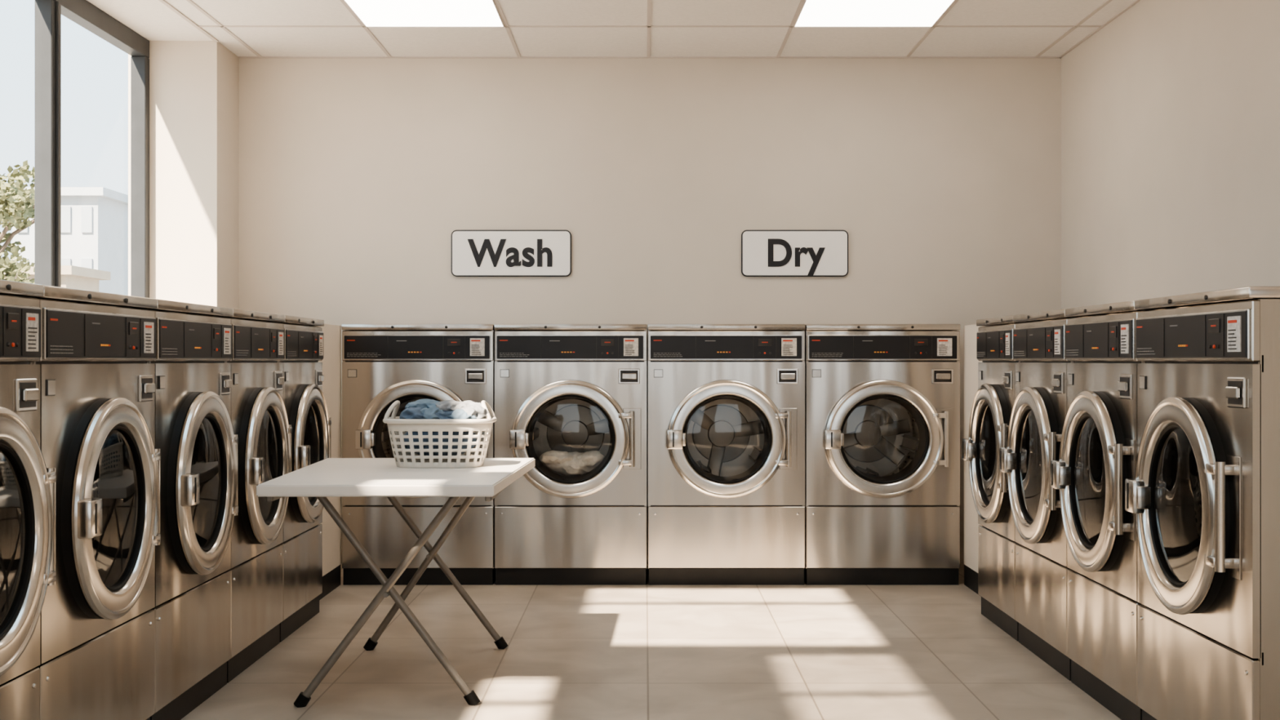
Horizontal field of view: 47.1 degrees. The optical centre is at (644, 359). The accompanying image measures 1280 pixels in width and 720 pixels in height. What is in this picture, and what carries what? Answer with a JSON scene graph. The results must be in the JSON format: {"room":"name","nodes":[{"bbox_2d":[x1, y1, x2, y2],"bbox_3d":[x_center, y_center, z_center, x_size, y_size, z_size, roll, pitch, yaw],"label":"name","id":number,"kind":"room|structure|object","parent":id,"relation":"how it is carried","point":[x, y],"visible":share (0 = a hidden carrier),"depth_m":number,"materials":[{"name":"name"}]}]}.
{"room":"laundry","nodes":[
{"label":"laundry","id":0,"kind":"room"},
{"bbox_2d":[128,40,238,309],"bbox_3d":[-2.395,-0.386,3.025,0.450,2.950,9.650,0,0,0],"label":"wall","id":1,"kind":"structure","parent":0,"point":[193,85],"depth_m":7.45,"materials":[{"name":"paint"}]},
{"bbox_2d":[34,0,149,297],"bbox_3d":[-2.542,-0.845,4.175,0.087,1.547,6.550,0,0,0],"label":"window","id":2,"kind":"structure","parent":1,"relation":"in","point":[47,13],"depth_m":6.27,"materials":[{"name":"metal"}]},
{"bbox_2d":[319,564,340,599],"bbox_3d":[-1.822,1.039,6.740,0.696,0.100,0.760,0,0,0],"label":"baseboard","id":3,"kind":"structure","parent":1,"relation":"attached to","point":[331,580],"depth_m":6.90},
{"bbox_2d":[318,324,341,576],"bbox_3d":[-1.821,0.411,6.740,0.698,1.155,0.760,0,0,0],"label":"filler panel","id":4,"kind":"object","parent":1,"relation":"attached to","point":[331,361],"depth_m":6.94,"materials":[{"name":"paint"}]},
{"bbox_2d":[86,0,1135,56],"bbox_3d":[-0.198,-1.658,3.025,4.844,0.080,9.650,0,0,0],"label":"ceiling","id":5,"kind":"structure","parent":0,"point":[152,20],"depth_m":7.18,"materials":[{"name":"tile"}]},
{"bbox_2d":[342,0,504,26],"bbox_3d":[-1.015,-1.614,6.775,0.672,0.008,0.672,0,0,0],"label":"ceiling light panel","id":6,"kind":"object","parent":5,"relation":"in","point":[371,13],"depth_m":6.84,"materials":[{"name":"white plastic"}]},
{"bbox_2d":[158,0,1141,57],"bbox_3d":[0.022,-1.615,3.025,4.404,0.006,9.650,0,0,0],"label":"grid","id":7,"kind":"object","parent":5,"relation":"attached to","point":[649,2],"depth_m":7.22,"materials":[{"name":"white metal"}]},
{"bbox_2d":[793,0,955,26],"bbox_3d":[1.055,-1.614,6.775,0.672,0.008,0.672,0,0,0],"label":"ceiling light panel","id":8,"kind":"object","parent":5,"relation":"in","point":[813,13],"depth_m":6.84,"materials":[{"name":"white plastic"}]},
{"bbox_2d":[238,57,1061,564],"bbox_3d":[-0.063,-0.386,7.910,4.814,2.950,0.120,0,0,0],"label":"wall","id":9,"kind":"structure","parent":0,"point":[357,176],"depth_m":7.85,"materials":[{"name":"paint"}]},
{"bbox_2d":[451,230,571,276],"bbox_3d":[-0.713,-0.569,7.840,0.641,0.249,0.020,0,0,0],"label":"sign","id":10,"kind":"object","parent":9,"relation":"attached to","point":[474,253],"visible":1,"depth_m":7.83,"materials":[{"name":"white plastic"}]},
{"bbox_2d":[741,230,848,276],"bbox_3d":[0.800,-0.569,7.840,0.571,0.249,0.020,0,0,0],"label":"sign","id":11,"kind":"object","parent":9,"relation":"attached to","point":[764,253],"visible":1,"depth_m":7.83,"materials":[{"name":"white plastic"}]},
{"bbox_2d":[180,564,1121,719],"bbox_3d":[-0.175,1.139,3.000,5.150,0.100,10.000,0,0,0],"label":"floor","id":12,"kind":"structure","parent":0,"point":[572,652],"depth_m":5.30,"materials":[{"name":"tile"}]},
{"bbox_2d":[0,279,55,719],"bbox_3d":[-1.734,0.458,3.059,0.838,1.262,0.655,0,0,0],"label":"washing machine","id":13,"kind":"object","parent":12,"relation":"on","point":[27,486],"visible":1,"depth_m":3.25,"materials":[{"name":"metal"}]},
{"bbox_2d":[30,284,160,719],"bbox_3d":[-1.734,0.458,3.784,0.838,1.262,0.787,0,0,0],"label":"washing machine","id":14,"kind":"object","parent":12,"relation":"on","point":[97,378],"visible":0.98,"depth_m":3.73,"materials":[{"name":"metal"}]},
{"bbox_2d":[148,298,238,719],"bbox_3d":[-1.734,0.458,4.564,0.838,1.262,0.763,0,0,0],"label":"washing machine","id":15,"kind":"object","parent":12,"relation":"on","point":[195,438],"visible":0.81,"depth_m":4.49,"materials":[{"name":"metal"}]},
{"bbox_2d":[222,308,292,683],"bbox_3d":[-1.734,0.458,5.303,0.838,1.262,0.709,0,0,0],"label":"washing machine","id":16,"kind":"object","parent":12,"relation":"on","point":[259,416],"visible":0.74,"depth_m":5.22,"materials":[{"name":"metal"}]},
{"bbox_2d":[278,315,331,642],"bbox_3d":[-1.734,0.458,6.005,0.838,1.262,0.686,0,0,0],"label":"washing machine","id":17,"kind":"object","parent":12,"relation":"on","point":[304,398],"visible":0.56,"depth_m":5.95,"materials":[{"name":"metal"}]},
{"bbox_2d":[256,457,535,707],"bbox_3d":[-0.826,0.739,5.067,0.804,0.720,1.226,0,0,0],"label":"folding table","id":18,"kind":"object","parent":12,"relation":"on","point":[329,477],"visible":0.99,"depth_m":4.64,"materials":[{"name":"white plastic"}]},
{"bbox_2d":[382,399,497,467],"bbox_3d":[-0.732,0.259,5.260,0.397,0.238,0.291,0,0,0],"label":"laundry basket","id":19,"kind":"object","parent":18,"relation":"on","point":[437,431],"visible":1,"depth_m":5.16,"materials":[{"name":"white plastic"}]},
{"bbox_2d":[341,324,496,585],"bbox_3d":[-1.099,0.458,7.426,0.733,1.262,0.808,0,0,0],"label":"washing machine","id":20,"kind":"object","parent":12,"relation":"on","point":[383,365],"visible":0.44,"depth_m":7.10,"materials":[{"name":"metal"}]},
{"bbox_2d":[493,324,647,585],"bbox_3d":[-0.359,0.458,7.426,0.738,1.262,0.808,0,0,0],"label":"washing machine","id":21,"kind":"object","parent":12,"relation":"on","point":[570,398],"visible":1,"depth_m":7.10,"materials":[{"name":"metal"}]},
{"bbox_2d":[647,324,805,585],"bbox_3d":[0.395,0.458,7.426,0.761,1.262,0.808,0,0,0],"label":"dryer","id":22,"kind":"object","parent":12,"relation":"on","point":[726,402],"visible":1,"depth_m":7.10,"materials":[{"name":"metal"}]},
{"bbox_2d":[803,324,960,585],"bbox_3d":[1.151,0.458,7.426,0.745,1.262,0.808,0,0,0],"label":"dryer","id":23,"kind":"object","parent":12,"relation":"on","point":[882,401],"visible":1,"depth_m":7.10,"materials":[{"name":"metal"}]},
{"bbox_2d":[961,315,1019,641],"bbox_3d":[1.781,0.458,5.995,0.858,1.262,0.626,0,0,0],"label":"dryer","id":24,"kind":"object","parent":12,"relation":"on","point":[993,401],"visible":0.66,"depth_m":5.98,"materials":[{"name":"metal"}]},
{"bbox_2d":[999,308,1072,680],"bbox_3d":[1.781,0.458,5.330,0.858,1.262,0.696,0,0,0],"label":"dryer","id":25,"kind":"object","parent":12,"relation":"on","point":[1039,409],"visible":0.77,"depth_m":5.30,"materials":[{"name":"metal"}]},
{"bbox_2d":[1050,300,1143,719],"bbox_3d":[1.781,0.458,4.625,0.858,1.262,0.706,0,0,0],"label":"dryer","id":26,"kind":"object","parent":12,"relation":"on","point":[1098,451],"visible":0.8,"depth_m":4.58,"materials":[{"name":"metal"}]},
{"bbox_2d":[1124,286,1279,719],"bbox_3d":[1.781,0.458,3.862,0.858,1.262,0.811,0,0,0],"label":"dryer","id":27,"kind":"object","parent":12,"relation":"on","point":[1203,495],"visible":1,"depth_m":3.69,"materials":[{"name":"metal"}]},
{"bbox_2d":[1061,0,1279,309],"bbox_3d":[2.284,-0.386,3.025,0.120,2.950,9.650,0,0,0],"label":"wall","id":28,"kind":"structure","parent":0,"point":[1171,109],"depth_m":6.20,"materials":[{"name":"paint"}]},
{"bbox_2d":[964,564,981,596],"bbox_3d":[1.885,1.039,6.720,0.677,0.100,0.800,0,0,0],"label":"baseboard","id":29,"kind":"structure","parent":28,"relation":"attached to","point":[971,576],"depth_m":6.97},
{"bbox_2d":[964,324,982,573],"bbox_3d":[1.885,0.411,6.720,0.679,1.155,0.800,0,0,0],"label":"trim","id":30,"kind":"structure","parent":28,"relation":"attached to","point":[971,362],"depth_m":7.00,"materials":[{"name":"paint"}]},
{"label":"outside","id":31,"kind":"structure","parent":0,"visible":0},
{"bbox_3d":[-41.400,1.274,30.000,77.200,0.130,120.000,0,0,0],"label":"ground","id":32,"kind":"structure","parent":31,"visible":0},
{"bbox_2d":[0,160,34,284],"bbox_3d":[-10.690,-1.044,24.018,1.839,4.513,1.799,0,0,0],"label":"street tree","id":33,"kind":"object","parent":32,"relation":"on","point":[15,202],"visible":0.6,"depth_m":23.75,"materials":[{"name":"green plant"}]},
{"bbox_2d":[4,265,110,291],"bbox_3d":[-16.000,-0.451,34.000,6.400,3.320,2.400,0,0,0],"label":"building","id":34,"kind":"structure","parent":32,"relation":"on","point":[73,277],"depth_m":33.61,"materials":[{"name":"beige concrete"}]},
{"bbox_2d":[12,186,128,295],"bbox_3d":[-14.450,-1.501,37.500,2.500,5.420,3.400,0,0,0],"label":"apartment building","id":35,"kind":"structure","parent":32,"relation":"on","point":[95,220],"depth_m":36.00,"materials":[{"name":"white concrete"}]}
]}

